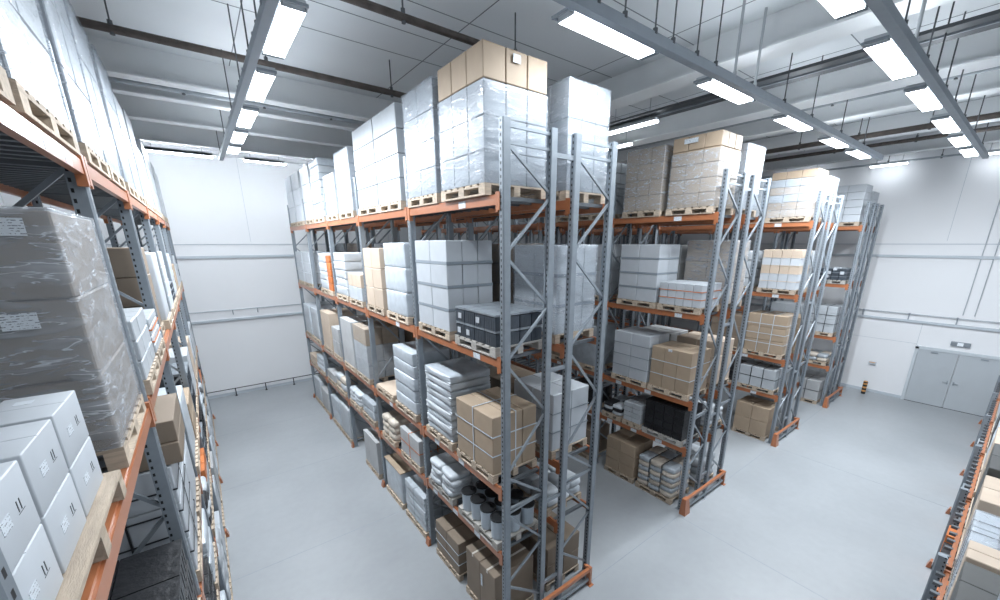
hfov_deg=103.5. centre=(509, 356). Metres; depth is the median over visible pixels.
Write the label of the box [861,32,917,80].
ceiling lamp
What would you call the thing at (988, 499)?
stack
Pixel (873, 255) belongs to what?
trim
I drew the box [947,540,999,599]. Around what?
stack
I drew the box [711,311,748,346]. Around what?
stack
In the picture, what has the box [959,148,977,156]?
diffuser
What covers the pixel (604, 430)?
stack
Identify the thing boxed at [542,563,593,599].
guard
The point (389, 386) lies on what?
cardboard sheet
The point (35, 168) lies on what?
rack
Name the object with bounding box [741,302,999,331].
trim
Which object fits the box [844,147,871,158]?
ceiling lamp
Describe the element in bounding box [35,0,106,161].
stack
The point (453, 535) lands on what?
stack
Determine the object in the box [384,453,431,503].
stack
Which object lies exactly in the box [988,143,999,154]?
lamp
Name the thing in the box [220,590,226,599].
stack
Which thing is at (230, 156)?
rail
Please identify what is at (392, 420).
stack
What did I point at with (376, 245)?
stack
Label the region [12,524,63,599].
carton
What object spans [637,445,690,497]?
stack
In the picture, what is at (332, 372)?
stack
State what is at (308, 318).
stack
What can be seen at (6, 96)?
wooden pallet
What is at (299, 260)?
stack
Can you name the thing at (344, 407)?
stack
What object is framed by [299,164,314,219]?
stack
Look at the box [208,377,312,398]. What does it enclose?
baseboard
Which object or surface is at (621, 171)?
stack
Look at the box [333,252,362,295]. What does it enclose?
stack
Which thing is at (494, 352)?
wooden pallet
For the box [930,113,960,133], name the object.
ceiling lamp
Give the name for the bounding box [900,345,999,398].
trim
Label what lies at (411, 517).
wooden pallet
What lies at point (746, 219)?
rack
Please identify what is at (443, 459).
sack
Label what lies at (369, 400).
stack
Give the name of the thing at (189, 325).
stack
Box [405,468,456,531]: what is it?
stack
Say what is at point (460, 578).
wooden pallet
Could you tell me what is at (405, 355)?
stack
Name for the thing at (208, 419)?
stack
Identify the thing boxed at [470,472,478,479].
sack
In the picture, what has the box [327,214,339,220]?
wooden pallet
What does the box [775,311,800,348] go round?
stack
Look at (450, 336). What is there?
wooden pallet
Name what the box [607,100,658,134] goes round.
lamp
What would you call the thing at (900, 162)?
lamp
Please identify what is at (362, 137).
stack
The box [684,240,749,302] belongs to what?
stack
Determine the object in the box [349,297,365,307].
wooden pallet
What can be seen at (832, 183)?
stack
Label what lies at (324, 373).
wooden pallet
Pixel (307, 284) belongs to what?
wooden pallet
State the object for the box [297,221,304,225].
wooden pallet
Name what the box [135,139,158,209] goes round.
stack
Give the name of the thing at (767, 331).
stack
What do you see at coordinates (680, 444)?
wooden pallet
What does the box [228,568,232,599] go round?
wooden pallet
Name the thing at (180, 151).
lamp
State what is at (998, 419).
stack
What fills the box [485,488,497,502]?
pail
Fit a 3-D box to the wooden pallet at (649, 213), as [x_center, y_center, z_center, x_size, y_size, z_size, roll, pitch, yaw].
[3.460,-3.466,9.630,0.891,0.144,1.020,-12,20,-36]
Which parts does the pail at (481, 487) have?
lid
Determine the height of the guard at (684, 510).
0.420 m
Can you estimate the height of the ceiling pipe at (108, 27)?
0.655 m
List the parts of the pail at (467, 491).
lid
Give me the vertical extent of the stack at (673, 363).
1.010 m
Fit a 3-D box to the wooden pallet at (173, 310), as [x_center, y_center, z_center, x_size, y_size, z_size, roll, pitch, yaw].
[-7.294,-0.907,7.918,0.896,0.144,1.070,-12,20,-36]
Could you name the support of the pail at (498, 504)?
on the wooden pallet at (486, 534)
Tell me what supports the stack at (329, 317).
on the wooden pallet
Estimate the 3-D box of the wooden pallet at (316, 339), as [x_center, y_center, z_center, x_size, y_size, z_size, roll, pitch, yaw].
[-6.891,-0.701,15.085,0.891,0.144,1.120,-12,20,-36]
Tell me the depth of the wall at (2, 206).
12.44 m
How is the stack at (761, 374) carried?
on the wooden pallet
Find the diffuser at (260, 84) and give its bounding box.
[247,73,274,101]
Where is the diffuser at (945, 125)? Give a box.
[932,118,958,133]
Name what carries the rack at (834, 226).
on the floor
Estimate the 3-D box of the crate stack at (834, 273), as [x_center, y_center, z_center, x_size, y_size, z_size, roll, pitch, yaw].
[12.772,-3.288,15.459,0.871,0.470,0.913,-12,20,-36]
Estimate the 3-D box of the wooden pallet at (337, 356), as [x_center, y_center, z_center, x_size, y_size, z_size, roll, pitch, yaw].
[-5.157,-0.074,12.912,0.891,0.144,0.820,-12,20,-36]
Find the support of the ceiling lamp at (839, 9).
attached to the track at (886, 12)
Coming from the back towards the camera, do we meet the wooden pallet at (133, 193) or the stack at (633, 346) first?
the stack at (633, 346)
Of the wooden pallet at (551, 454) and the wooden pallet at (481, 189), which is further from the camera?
the wooden pallet at (551, 454)
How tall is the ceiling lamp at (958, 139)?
0.112 m
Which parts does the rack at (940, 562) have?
upright post, upright post, upright post, upright post, upright post, upright post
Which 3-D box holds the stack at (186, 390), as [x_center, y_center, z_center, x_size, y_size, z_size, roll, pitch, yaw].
[-6.426,1.116,7.324,0.866,0.676,1.094,-12,20,-36]
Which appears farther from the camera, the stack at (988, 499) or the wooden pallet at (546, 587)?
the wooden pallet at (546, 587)
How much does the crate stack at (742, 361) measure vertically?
0.580 m
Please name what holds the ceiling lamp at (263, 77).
attached to the track at (266, 11)
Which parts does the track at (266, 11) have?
suspension rod, suspension rod, suspension rod, suspension rod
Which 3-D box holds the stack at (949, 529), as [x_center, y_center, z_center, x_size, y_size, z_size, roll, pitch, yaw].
[8.703,3.959,7.457,0.452,1.131,0.797,-12,20,-36]
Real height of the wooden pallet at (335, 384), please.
0.144 m
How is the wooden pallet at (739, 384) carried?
on the rack at (814, 223)
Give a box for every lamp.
[143,142,212,157]
[220,143,240,153]
[225,127,247,143]
[228,103,258,128]
[237,64,276,102]
[243,153,284,164]
[251,0,308,59]
[551,7,658,59]
[606,131,632,150]
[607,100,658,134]
[693,75,755,104]
[771,113,813,131]
[817,135,849,148]
[818,0,867,19]
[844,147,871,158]
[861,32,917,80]
[870,156,908,167]
[903,82,942,111]
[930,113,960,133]
[947,132,970,146]
[958,145,978,156]
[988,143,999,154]
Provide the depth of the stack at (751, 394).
14.03 m
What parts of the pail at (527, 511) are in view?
lid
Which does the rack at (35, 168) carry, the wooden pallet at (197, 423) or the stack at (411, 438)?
the wooden pallet at (197, 423)
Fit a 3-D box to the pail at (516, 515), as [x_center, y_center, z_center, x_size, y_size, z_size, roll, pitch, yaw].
[0.064,2.708,6.628,0.276,0.385,0.276,-12,20,-36]
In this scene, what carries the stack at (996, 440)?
on the wooden pallet at (980, 472)
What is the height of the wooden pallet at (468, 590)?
0.144 m
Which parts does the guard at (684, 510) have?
rail, guard rail, guard post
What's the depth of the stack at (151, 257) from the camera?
6.56 m
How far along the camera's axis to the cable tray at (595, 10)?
5.52 m
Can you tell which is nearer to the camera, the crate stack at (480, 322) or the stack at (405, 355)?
the crate stack at (480, 322)
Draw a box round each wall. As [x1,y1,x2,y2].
[0,141,587,395]
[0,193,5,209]
[589,142,999,406]
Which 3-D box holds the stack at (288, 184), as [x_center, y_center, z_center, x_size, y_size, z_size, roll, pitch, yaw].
[-7.642,-5.774,14.630,0.865,1.536,1.045,-12,20,-36]
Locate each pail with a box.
[461,485,476,511]
[470,493,485,520]
[475,480,488,494]
[480,501,495,529]
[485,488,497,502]
[490,510,501,539]
[494,496,501,510]
[511,489,523,503]
[511,504,520,531]
[519,497,534,524]
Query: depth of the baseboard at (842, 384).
17.65 m
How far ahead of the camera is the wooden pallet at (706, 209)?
8.53 m
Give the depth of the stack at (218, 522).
8.34 m
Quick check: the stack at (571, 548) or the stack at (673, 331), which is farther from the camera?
the stack at (673, 331)
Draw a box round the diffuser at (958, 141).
[949,136,969,146]
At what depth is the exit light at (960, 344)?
15.29 m
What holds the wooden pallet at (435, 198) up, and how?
on the rack at (501, 202)
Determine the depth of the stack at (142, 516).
3.99 m
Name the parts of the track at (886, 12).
suspension rod, suspension rod, suspension rod, suspension rod, suspension rod, suspension rod, suspension rod, suspension rod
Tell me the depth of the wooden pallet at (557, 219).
11.48 m
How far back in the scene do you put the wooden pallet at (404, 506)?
10.21 m
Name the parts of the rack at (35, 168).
upright post, upright post, upright post, upright post, upright post, upright post, upright post, upright post, upright post, upright post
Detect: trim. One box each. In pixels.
[50,154,388,240]
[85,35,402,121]
[106,243,586,244]
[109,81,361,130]
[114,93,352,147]
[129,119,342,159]
[176,255,293,258]
[191,307,351,324]
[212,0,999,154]
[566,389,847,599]
[589,243,999,244]
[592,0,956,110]
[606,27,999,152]
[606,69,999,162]
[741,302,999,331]
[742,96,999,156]
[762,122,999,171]
[773,157,971,239]
[776,447,947,507]
[825,254,999,258]
[857,324,922,344]
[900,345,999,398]
[904,399,982,416]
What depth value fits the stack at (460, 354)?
8.87 m
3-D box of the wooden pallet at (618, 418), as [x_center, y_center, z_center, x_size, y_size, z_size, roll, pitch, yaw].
[3.229,1.597,11.417,0.891,0.144,0.640,-12,20,-36]
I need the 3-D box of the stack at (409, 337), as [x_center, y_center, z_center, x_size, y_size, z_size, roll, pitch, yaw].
[-2.621,-0.346,11.461,0.864,1.176,1.091,-12,20,-36]
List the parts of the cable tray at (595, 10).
suspension rod, suspension rod, suspension rod, suspension rod, suspension rod, suspension rod, suspension rod, suspension rod, suspension rod, suspension rod, suspension rod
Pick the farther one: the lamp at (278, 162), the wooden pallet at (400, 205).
the lamp at (278, 162)
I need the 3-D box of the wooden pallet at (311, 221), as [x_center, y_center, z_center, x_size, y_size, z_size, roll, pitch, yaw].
[-6.014,-4.378,12.823,0.891,0.144,1.120,-12,20,-36]
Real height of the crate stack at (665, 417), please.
0.780 m
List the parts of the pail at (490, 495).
lid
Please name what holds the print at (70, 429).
attached to the carton at (63, 409)
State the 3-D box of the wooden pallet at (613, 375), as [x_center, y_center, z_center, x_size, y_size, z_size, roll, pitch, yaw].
[3.502,0.543,10.740,0.891,0.144,1.100,-12,20,-36]
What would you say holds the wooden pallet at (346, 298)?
on the rack at (501, 202)
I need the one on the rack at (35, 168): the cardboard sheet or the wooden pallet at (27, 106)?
the wooden pallet at (27, 106)
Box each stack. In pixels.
[0,0,72,130]
[0,208,141,451]
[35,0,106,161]
[63,0,122,176]
[88,45,134,187]
[107,247,161,323]
[107,539,197,599]
[111,90,142,195]
[117,461,198,569]
[121,108,149,201]
[123,307,154,379]
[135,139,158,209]
[137,148,153,205]
[143,309,161,352]
[145,150,161,212]
[145,251,173,308]
[145,252,168,319]
[150,162,164,215]
[155,173,166,217]
[157,385,195,463]
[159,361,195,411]
[166,254,176,293]
[168,347,195,394]
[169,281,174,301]
[169,336,195,378]
[171,264,178,290]
[172,255,179,285]
[175,321,195,356]
[177,335,194,361]
[183,387,195,437]
[183,436,195,508]
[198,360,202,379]
[198,369,203,391]
[198,382,204,403]
[198,387,205,419]
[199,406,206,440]
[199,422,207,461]
[200,448,209,493]
[201,476,211,524]
[202,508,215,581]
[203,556,216,599]
[206,396,212,423]
[207,415,215,452]
[208,412,214,438]
[209,437,218,473]
[210,451,220,499]
[212,475,222,523]
[214,511,227,563]
[215,526,230,599]
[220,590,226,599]
[285,176,296,222]
[291,171,304,221]
[295,251,323,281]
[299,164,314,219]
[302,252,329,283]
[303,301,330,334]
[308,157,335,217]
[310,305,336,340]
[310,351,322,363]
[314,374,326,402]
[317,353,341,371]
[318,253,329,289]
[320,308,354,350]
[321,385,337,412]
[323,172,339,214]
[325,256,334,290]
[327,366,344,382]
[331,325,342,356]
[331,393,344,425]
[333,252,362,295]
[334,146,355,212]
[336,243,345,251]
[336,371,363,391]
[339,400,370,438]
[340,314,380,367]
[347,243,356,251]
[348,272,365,301]
[350,384,373,406]
[352,119,378,208]
[352,320,397,379]
[362,248,387,308]
[362,393,394,421]
[363,427,401,474]
[372,102,419,204]
[374,243,382,247]
[382,410,420,440]
[383,242,413,316]
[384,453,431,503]
[393,339,449,414]
[397,326,436,342]
[400,422,445,466]
[401,77,458,198]
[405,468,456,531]
[415,240,492,331]
[424,357,489,442]
[435,512,490,574]
[437,39,547,190]
[441,344,493,367]
[455,301,542,347]
[455,386,536,474]
[466,537,532,599]
[489,364,535,393]
[491,243,542,303]
[513,244,597,334]
[514,372,588,450]
[515,459,579,506]
[520,511,578,584]
[524,76,610,195]
[551,337,563,355]
[572,319,616,366]
[572,414,609,454]
[575,376,612,403]
[579,162,626,214]
[580,244,621,294]
[603,395,629,415]
[605,428,652,478]
[612,326,669,382]
[618,244,679,302]
[623,145,673,211]
[623,394,651,424]
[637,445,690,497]
[643,324,687,340]
[644,395,702,441]
[649,340,710,394]
[659,280,721,307]
[664,441,714,479]
[667,129,742,208]
[676,245,687,279]
[677,331,733,383]
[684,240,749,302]
[689,396,722,425]
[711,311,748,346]
[728,357,746,379]
[733,143,765,209]
[733,395,775,436]
[738,360,782,390]
[743,250,763,285]
[744,310,793,354]
[750,389,784,426]
[756,181,771,217]
[757,359,790,382]
[758,249,811,289]
[765,168,828,217]
[770,300,803,313]
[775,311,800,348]
[794,373,825,400]
[802,348,831,361]
[805,251,814,286]
[806,369,831,393]
[808,303,842,332]
[819,267,850,280]
[820,176,838,217]
[831,184,872,222]
[866,191,879,222]
[940,525,961,551]
[941,542,957,556]
[946,510,999,599]
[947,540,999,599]
[950,561,999,599]
[958,475,999,557]
[966,443,999,526]
[976,427,999,490]
[983,421,999,465]
[988,414,999,446]
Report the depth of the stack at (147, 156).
10.27 m
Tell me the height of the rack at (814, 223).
7.850 m
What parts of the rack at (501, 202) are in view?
upright post, upright post, upright post, upright post, upright post, upright post, upright post, upright post, upright post, upright post, upright post, upright post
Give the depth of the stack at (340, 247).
14.48 m
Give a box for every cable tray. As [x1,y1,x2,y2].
[553,0,883,159]
[606,9,999,129]
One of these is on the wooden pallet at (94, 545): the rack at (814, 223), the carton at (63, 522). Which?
the carton at (63, 522)
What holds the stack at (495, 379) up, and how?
on the wooden pallet
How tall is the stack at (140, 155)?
1.066 m
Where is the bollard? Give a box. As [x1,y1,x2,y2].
[861,381,867,393]
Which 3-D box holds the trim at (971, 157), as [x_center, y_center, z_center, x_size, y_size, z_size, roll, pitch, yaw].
[13.199,-7.411,19.280,0.004,3.400,12.012,-12,20,-36]
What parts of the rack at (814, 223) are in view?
upright post, upright post, upright post, upright post, upright post, upright post, upright post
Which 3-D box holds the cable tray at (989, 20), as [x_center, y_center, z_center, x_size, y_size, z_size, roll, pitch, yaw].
[2.701,-6.266,10.794,0.570,0.080,24.730,-12,20,-36]
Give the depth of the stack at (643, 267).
9.59 m
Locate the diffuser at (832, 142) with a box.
[821,138,847,147]
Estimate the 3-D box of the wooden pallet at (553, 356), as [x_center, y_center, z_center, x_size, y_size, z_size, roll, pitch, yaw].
[1.762,-0.086,12.921,0.891,0.144,1.120,-12,20,-36]
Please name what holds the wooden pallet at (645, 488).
on the floor
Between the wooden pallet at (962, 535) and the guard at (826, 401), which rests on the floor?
the guard at (826, 401)
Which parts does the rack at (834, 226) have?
upright post, upright post, upright post, upright post, upright post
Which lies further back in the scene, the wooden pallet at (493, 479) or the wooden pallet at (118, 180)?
the wooden pallet at (493, 479)
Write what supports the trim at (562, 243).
attached to the wall at (203, 198)
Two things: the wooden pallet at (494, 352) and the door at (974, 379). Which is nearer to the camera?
the wooden pallet at (494, 352)
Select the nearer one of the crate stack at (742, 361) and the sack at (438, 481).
the sack at (438, 481)
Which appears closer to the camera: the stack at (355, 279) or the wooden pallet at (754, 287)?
the stack at (355, 279)
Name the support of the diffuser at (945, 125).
attached to the ceiling lamp at (944, 122)
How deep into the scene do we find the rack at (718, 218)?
9.49 m
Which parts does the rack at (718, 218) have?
upright post, upright post, upright post, upright post, upright post, upright post, upright post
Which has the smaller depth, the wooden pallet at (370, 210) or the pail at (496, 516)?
the pail at (496, 516)
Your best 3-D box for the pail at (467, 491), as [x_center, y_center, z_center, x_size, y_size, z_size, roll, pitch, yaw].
[-0.722,2.561,7.139,0.276,0.385,0.276,-12,20,-36]
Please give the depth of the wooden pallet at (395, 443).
9.74 m
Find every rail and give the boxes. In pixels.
[145,146,306,164]
[207,373,319,395]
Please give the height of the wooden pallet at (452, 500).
0.144 m
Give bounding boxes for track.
[216,0,278,160]
[864,0,989,158]
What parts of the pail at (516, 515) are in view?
lid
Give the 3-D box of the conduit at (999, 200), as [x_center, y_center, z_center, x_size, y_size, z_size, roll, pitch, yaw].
[17.429,-4.545,14.302,0.027,6.150,0.028,-12,20,-36]
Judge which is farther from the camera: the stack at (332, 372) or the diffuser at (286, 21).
the stack at (332, 372)
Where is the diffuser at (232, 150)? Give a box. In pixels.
[227,147,239,153]
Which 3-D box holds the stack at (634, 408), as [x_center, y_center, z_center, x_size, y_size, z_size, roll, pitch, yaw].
[3.630,1.419,10.821,0.865,0.526,0.534,-12,20,-36]
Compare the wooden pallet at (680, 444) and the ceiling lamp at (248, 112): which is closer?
the ceiling lamp at (248, 112)
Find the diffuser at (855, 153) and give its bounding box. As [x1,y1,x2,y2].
[846,150,869,158]
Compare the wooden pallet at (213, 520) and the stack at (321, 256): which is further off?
the stack at (321, 256)
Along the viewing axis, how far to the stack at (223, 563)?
7.22 m
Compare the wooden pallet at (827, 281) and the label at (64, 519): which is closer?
the label at (64, 519)
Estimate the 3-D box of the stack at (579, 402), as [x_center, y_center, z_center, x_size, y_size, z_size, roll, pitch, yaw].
[0.750,0.944,7.257,0.885,1.026,1.074,-12,20,-36]
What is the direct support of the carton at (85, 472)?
on the wooden pallet at (94, 545)
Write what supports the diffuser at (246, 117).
attached to the ceiling lamp at (248, 112)
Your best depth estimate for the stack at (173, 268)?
10.86 m
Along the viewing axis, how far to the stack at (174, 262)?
11.93 m
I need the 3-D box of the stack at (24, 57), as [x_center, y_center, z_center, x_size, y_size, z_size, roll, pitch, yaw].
[-3.160,-2.136,1.945,0.912,1.492,1.285,-12,20,-36]
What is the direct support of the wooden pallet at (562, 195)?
on the rack at (571, 207)
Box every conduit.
[963,200,999,314]
[974,239,999,316]
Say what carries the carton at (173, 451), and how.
on the stack at (142, 516)
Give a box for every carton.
[0,390,88,467]
[0,419,68,516]
[0,460,40,572]
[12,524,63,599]
[39,473,85,573]
[68,436,102,516]
[102,412,184,471]
[154,393,180,443]
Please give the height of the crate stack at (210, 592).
0.578 m
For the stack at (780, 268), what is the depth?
12.07 m
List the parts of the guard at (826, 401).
guard rail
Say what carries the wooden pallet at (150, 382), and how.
on the rack at (35, 168)
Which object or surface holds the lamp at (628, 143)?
hanging from the ceiling
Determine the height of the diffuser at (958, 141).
0.030 m
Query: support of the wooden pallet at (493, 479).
on the rack at (501, 202)
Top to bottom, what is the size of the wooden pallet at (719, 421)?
0.144 m
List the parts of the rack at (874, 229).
upright post, upright post, upright post, upright post, upright post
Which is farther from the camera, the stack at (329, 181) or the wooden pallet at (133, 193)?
the stack at (329, 181)
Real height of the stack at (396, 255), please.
1.404 m
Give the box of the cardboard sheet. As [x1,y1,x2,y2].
[377,380,396,396]
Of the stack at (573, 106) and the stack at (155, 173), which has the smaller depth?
the stack at (573, 106)
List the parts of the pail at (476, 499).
lid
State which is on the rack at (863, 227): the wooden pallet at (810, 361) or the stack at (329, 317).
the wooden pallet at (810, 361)
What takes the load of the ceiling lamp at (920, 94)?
attached to the track at (886, 12)
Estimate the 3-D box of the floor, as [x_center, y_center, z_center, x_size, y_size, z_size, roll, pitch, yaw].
[2.462,2.981,13.269,27.600,0.200,24.930,-12,20,-36]
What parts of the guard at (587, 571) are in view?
rail, guard post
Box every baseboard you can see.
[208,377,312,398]
[836,382,900,397]
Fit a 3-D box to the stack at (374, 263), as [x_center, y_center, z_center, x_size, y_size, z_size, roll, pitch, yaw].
[-2.711,-1.842,9.076,0.864,1.276,1.044,-12,20,-36]
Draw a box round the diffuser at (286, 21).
[264,6,305,57]
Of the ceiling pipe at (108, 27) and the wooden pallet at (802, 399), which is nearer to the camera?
the ceiling pipe at (108, 27)
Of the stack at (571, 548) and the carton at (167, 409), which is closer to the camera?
the carton at (167, 409)
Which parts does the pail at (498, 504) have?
lid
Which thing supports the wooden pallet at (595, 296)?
on the rack at (718, 218)
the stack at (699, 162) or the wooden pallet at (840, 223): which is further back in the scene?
the wooden pallet at (840, 223)
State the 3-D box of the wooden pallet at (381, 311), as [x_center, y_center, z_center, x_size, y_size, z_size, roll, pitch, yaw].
[-2.711,-1.159,9.273,0.891,0.144,1.070,-12,20,-36]
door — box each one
[904,349,958,406]
[942,355,999,416]
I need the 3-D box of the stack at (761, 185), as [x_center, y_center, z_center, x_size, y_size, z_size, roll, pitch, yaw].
[7.833,-5.044,12.797,0.865,1.116,0.994,-12,20,-36]
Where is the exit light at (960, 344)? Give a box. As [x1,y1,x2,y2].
[950,341,970,347]
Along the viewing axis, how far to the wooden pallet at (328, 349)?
13.48 m
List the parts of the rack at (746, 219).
upright post, upright post, upright post, upright post, upright post, upright post, upright post, upright post, upright post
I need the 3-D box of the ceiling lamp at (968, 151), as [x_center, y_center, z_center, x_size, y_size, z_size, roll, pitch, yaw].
[12.594,-5.601,10.704,1.614,0.112,0.400,-12,20,-36]
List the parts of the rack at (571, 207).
upright post, upright post, upright post, upright post, upright post, upright post, upright post, upright post, upright post, upright post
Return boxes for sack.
[430,452,457,469]
[430,473,442,484]
[431,469,442,480]
[432,464,442,476]
[442,462,469,480]
[442,474,471,487]
[442,483,461,496]
[443,481,471,491]
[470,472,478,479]
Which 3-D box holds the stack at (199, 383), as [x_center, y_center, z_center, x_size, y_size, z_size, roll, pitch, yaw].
[-9.643,1.187,11.726,0.897,0.508,1.123,-12,20,-36]
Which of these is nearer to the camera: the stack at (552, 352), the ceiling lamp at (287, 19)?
the ceiling lamp at (287, 19)
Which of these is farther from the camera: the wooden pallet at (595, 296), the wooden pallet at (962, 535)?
the wooden pallet at (595, 296)
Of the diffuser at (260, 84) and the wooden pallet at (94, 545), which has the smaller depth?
the wooden pallet at (94, 545)
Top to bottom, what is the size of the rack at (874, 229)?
7.850 m
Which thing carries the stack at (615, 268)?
on the wooden pallet
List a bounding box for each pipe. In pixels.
[76,0,407,97]
[107,76,364,123]
[180,301,332,314]
[340,0,516,50]
[606,66,999,153]
[742,297,999,324]
[761,149,999,177]
[763,125,999,162]
[765,110,999,153]
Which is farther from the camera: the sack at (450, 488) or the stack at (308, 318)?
the stack at (308, 318)
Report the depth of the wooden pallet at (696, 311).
9.05 m
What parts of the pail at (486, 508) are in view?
lid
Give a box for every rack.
[0,37,229,599]
[287,116,557,599]
[324,133,617,599]
[421,168,747,509]
[444,175,771,491]
[518,190,831,443]
[533,193,844,432]
[579,201,876,405]
[593,203,883,398]
[921,375,999,599]
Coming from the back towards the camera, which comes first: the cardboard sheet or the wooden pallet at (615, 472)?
the wooden pallet at (615, 472)
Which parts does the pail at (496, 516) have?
lid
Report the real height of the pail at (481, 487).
0.385 m
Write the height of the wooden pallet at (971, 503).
0.144 m
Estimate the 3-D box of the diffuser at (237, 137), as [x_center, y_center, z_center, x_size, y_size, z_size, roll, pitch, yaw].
[-6.263,-5.085,9.142,0.230,0.030,1.160,-12,20,-36]
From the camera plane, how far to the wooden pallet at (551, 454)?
7.02 m
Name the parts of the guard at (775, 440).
rail, guard rail, guard post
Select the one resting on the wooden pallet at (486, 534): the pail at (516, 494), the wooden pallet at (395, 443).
the pail at (516, 494)
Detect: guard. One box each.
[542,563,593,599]
[679,469,725,516]
[770,417,799,446]
[822,386,842,407]
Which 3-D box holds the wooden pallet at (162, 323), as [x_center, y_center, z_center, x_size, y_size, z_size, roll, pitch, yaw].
[-5.724,-0.324,5.896,0.826,0.144,1.120,-12,20,-36]
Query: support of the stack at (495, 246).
on the wooden pallet
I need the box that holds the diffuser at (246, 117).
[237,109,257,127]
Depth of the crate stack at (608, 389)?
11.96 m
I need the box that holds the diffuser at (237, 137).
[231,132,246,143]
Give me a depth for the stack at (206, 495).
6.90 m
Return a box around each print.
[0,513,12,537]
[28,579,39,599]
[39,459,48,477]
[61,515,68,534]
[67,423,73,436]
[83,470,89,485]
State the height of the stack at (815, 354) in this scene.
0.306 m
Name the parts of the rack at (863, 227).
upright post, upright post, upright post, upright post, upright post, upright post, upright post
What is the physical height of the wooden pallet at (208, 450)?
0.144 m
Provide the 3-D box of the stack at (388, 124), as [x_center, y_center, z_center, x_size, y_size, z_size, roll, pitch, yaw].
[-1.908,-3.702,7.443,0.861,1.536,1.095,-12,20,-36]
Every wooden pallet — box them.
[0,66,15,104]
[7,78,80,155]
[55,469,126,599]
[78,142,110,178]
[95,394,145,471]
[108,165,126,190]
[125,182,138,200]
[137,191,146,205]
[143,356,160,394]
[145,199,152,210]
[155,337,165,364]
[160,322,164,335]
[162,312,173,328]
[171,303,175,316]
[195,417,199,444]
[195,440,199,473]
[195,516,202,581]
[196,397,198,417]
[196,477,200,519]
[206,426,208,444]
[207,444,210,467]
[209,469,212,498]
[210,496,215,535]
[212,542,219,590]
[219,481,222,503]
[221,503,225,531]
[225,534,229,568]
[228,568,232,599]
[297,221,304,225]
[305,219,315,224]
[305,282,321,287]
[313,336,321,344]
[314,217,325,222]
[317,365,325,375]
[321,287,328,294]
[324,344,333,354]
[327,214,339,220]
[328,376,337,386]
[329,290,334,295]
[333,417,341,430]
[334,352,343,361]
[337,293,349,301]
[337,385,347,397]
[339,210,375,218]
[342,428,363,443]
[344,360,356,373]
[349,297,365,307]
[350,398,363,412]
[357,370,394,384]
[358,205,396,215]
[362,410,378,427]
[366,459,382,479]
[367,304,387,315]
[376,384,396,402]
[378,200,419,212]
[382,430,400,447]
[386,484,406,509]
[387,310,413,324]
[395,400,420,422]
[401,449,431,473]
[406,509,435,538]
[408,193,458,207]
[419,322,456,340]
[426,424,457,451]
[428,476,461,505]
[436,547,466,581]
[441,182,545,201]
[455,334,541,358]
[457,448,536,484]
[458,504,537,551]
[466,584,533,599]
[513,483,580,516]
[524,190,604,203]
[533,564,578,591]
[535,437,586,459]
[544,216,583,222]
[551,354,562,361]
[552,328,593,343]
[572,360,612,371]
[572,447,605,459]
[578,214,622,220]
[594,294,617,300]
[602,410,622,421]
[604,464,637,483]
[611,372,648,388]
[616,298,665,308]
[622,210,674,217]
[622,418,643,429]
[635,481,688,504]
[642,426,699,447]
[647,383,706,401]
[657,303,719,314]
[665,206,733,215]
[688,473,713,486]
[694,209,755,216]
[699,419,721,431]
[706,378,728,388]
[719,300,741,308]
[731,426,774,440]
[737,382,778,394]
[742,286,757,290]
[742,348,791,359]
[756,287,804,294]
[764,216,819,222]
[794,396,820,404]
[801,358,829,365]
[807,330,836,336]
[818,279,848,283]
[831,222,861,225]
[944,567,954,599]
[953,529,964,566]
[962,497,973,532]
[972,472,980,497]
[978,452,985,475]
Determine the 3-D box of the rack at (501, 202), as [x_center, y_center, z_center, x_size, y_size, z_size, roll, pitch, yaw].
[-3.949,-0.580,11.119,0.996,7.850,13.910,-12,20,-36]
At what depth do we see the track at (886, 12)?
5.45 m
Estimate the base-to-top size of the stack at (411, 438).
0.610 m
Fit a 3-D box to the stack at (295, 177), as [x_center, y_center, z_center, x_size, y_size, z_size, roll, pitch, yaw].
[-6.898,-5.505,13.696,0.864,1.536,1.093,-12,20,-36]
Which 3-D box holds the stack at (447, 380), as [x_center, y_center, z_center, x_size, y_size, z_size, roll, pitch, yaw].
[-0.973,0.766,7.473,0.899,1.252,1.018,-12,20,-36]
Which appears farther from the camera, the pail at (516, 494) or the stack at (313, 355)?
the stack at (313, 355)
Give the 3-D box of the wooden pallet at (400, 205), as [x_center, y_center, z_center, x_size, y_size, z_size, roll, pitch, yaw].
[-1.907,-2.894,7.676,0.891,0.144,1.120,-12,20,-36]
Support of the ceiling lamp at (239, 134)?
attached to the track at (266, 11)
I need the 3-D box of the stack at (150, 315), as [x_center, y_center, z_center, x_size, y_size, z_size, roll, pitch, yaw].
[-4.814,-0.276,4.734,0.890,0.406,1.014,-12,20,-36]
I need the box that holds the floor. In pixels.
[209,355,983,599]
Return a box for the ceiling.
[67,0,999,163]
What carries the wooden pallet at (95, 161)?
on the rack at (35, 168)
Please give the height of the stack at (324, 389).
0.812 m
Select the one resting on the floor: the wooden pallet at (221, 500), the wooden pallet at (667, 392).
the wooden pallet at (221, 500)
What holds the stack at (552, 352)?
on the wooden pallet at (553, 356)

